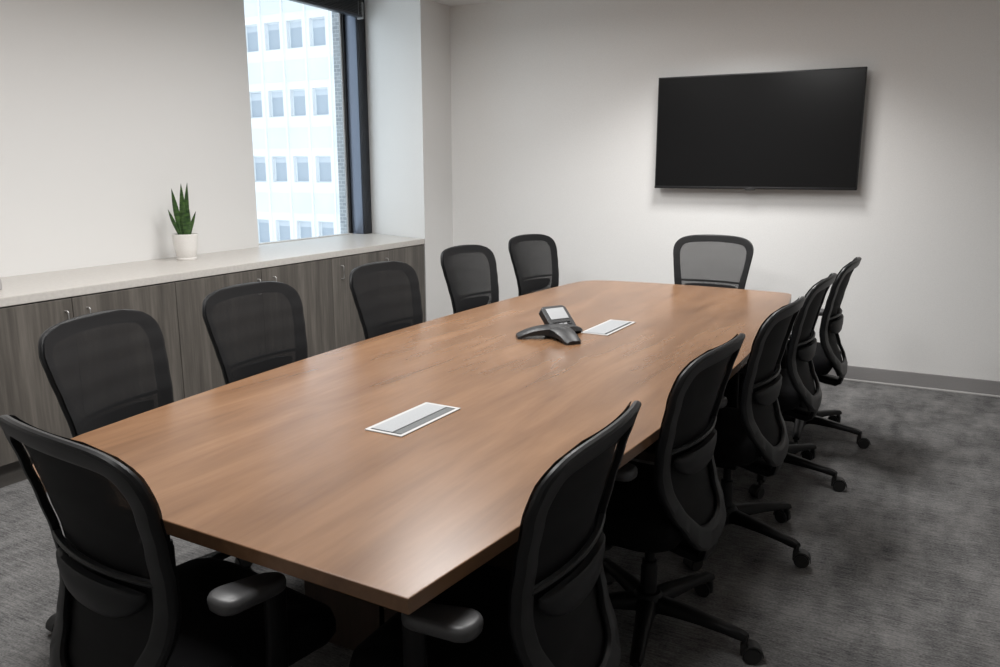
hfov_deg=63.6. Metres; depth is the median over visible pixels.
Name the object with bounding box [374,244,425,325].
base cabinet
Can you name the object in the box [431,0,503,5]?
ceiling
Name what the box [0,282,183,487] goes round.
base cabinet
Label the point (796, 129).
television
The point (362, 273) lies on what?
office chair
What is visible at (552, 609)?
office chair
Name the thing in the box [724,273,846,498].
office chair
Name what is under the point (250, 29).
shade
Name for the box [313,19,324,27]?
shade
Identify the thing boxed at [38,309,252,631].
office chair
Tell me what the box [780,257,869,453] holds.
office chair
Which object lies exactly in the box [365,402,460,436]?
outlet panel
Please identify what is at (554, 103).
wall
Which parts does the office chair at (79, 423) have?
frame, panel, leg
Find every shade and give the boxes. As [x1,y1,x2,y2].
[247,26,257,32]
[251,93,261,100]
[255,158,264,162]
[268,24,278,30]
[272,92,282,97]
[276,157,285,162]
[279,221,289,225]
[290,21,301,27]
[294,90,304,96]
[297,157,307,162]
[300,221,310,226]
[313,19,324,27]
[316,89,327,94]
[319,157,330,162]
[322,222,333,227]
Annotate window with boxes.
[259,0,371,244]
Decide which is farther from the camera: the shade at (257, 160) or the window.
the shade at (257, 160)
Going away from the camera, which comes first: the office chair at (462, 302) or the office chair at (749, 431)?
the office chair at (749, 431)
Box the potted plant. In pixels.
[168,185,197,260]
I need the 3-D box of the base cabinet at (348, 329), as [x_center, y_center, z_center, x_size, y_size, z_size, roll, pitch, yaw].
[-1.334,-0.185,6.032,0.722,0.844,0.515,6,13,28]
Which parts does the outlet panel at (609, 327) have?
lid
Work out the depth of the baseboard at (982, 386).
5.38 m
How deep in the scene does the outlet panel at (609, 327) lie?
3.66 m
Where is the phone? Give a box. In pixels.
[516,305,582,344]
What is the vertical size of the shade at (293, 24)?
0.280 m
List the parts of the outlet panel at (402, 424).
lid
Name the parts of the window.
sill rail, frame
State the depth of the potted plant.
5.05 m
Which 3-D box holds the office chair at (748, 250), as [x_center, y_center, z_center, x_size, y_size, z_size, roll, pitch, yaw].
[1.337,-0.111,5.211,0.682,1.023,0.691,6,13,28]
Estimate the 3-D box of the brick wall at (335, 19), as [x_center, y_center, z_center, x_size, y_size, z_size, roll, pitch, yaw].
[-1.215,-1.300,7.335,0.104,6.500,0.645,6,13,28]
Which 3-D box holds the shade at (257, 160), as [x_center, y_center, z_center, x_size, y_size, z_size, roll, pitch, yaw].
[-12.953,-9.404,43.740,0.900,0.280,0.010,6,13,28]
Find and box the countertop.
[0,233,424,306]
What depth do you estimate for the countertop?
4.71 m
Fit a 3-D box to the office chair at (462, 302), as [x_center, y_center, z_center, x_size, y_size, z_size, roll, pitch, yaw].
[-0.066,-0.023,4.856,0.691,0.998,0.685,8,14,34]
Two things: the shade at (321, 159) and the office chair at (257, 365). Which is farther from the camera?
the shade at (321, 159)
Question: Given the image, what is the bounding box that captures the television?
[654,67,867,189]
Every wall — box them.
[0,0,258,277]
[332,12,353,233]
[450,0,999,380]
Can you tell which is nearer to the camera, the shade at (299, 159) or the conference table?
the conference table
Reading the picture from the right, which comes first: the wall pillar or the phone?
the phone
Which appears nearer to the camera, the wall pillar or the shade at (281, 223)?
the wall pillar
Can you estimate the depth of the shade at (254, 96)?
43.11 m
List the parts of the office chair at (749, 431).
seat, leg, armrest, leg, leg, panel, frame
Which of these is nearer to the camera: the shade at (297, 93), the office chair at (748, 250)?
the office chair at (748, 250)
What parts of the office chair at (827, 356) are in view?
armrest, leg, leg, seat, leg, leg, panel, frame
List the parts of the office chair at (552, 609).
armrest, seat, panel, frame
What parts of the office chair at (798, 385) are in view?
armrest, leg, seat, leg, panel, leg, frame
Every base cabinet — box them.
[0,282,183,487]
[174,258,334,398]
[329,252,378,348]
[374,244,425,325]
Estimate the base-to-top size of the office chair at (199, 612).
0.986 m
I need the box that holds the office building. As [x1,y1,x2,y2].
[244,0,340,242]
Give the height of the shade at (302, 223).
0.280 m
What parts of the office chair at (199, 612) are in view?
frame, panel, seat, armrest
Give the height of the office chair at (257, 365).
0.998 m
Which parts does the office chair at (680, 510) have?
armrest, leg, leg, leg, seat, leg, panel, frame, leg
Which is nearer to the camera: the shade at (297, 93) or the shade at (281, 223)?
the shade at (297, 93)
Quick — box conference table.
[33,280,791,650]
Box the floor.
[0,380,999,666]
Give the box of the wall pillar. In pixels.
[364,0,452,321]
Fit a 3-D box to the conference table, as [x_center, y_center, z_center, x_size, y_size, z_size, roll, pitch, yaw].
[0.222,0.408,3.410,1.495,0.740,3.887,6,13,28]
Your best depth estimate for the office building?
41.92 m
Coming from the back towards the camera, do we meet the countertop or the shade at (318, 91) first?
the shade at (318, 91)
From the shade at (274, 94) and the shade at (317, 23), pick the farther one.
the shade at (274, 94)
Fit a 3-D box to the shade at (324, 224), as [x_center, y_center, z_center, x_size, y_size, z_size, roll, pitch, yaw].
[-8.987,-5.687,42.328,0.900,0.280,0.010,6,13,28]
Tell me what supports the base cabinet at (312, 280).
on the floor
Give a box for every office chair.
[0,415,335,666]
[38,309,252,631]
[202,281,307,383]
[349,261,422,339]
[349,400,641,666]
[440,245,498,313]
[508,234,558,295]
[593,333,763,666]
[644,296,810,571]
[673,234,753,288]
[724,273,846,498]
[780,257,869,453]
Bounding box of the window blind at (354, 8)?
[289,0,363,19]
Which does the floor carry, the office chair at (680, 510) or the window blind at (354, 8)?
the office chair at (680, 510)
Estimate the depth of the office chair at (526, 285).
5.70 m
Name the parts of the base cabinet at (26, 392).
door, door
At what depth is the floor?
3.05 m
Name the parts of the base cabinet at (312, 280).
door, door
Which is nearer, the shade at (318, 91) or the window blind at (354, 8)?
the window blind at (354, 8)
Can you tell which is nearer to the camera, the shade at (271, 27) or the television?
the television
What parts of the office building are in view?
pane, pane, pane, pane, pane, pane, pane, pane, pane, pane, pane, pane, pane, pane, pane, pane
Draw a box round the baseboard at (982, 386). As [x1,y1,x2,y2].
[828,365,999,395]
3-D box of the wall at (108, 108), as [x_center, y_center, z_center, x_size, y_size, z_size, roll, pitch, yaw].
[-2.919,-0.896,3.938,0.250,3.089,7.538,6,13,28]

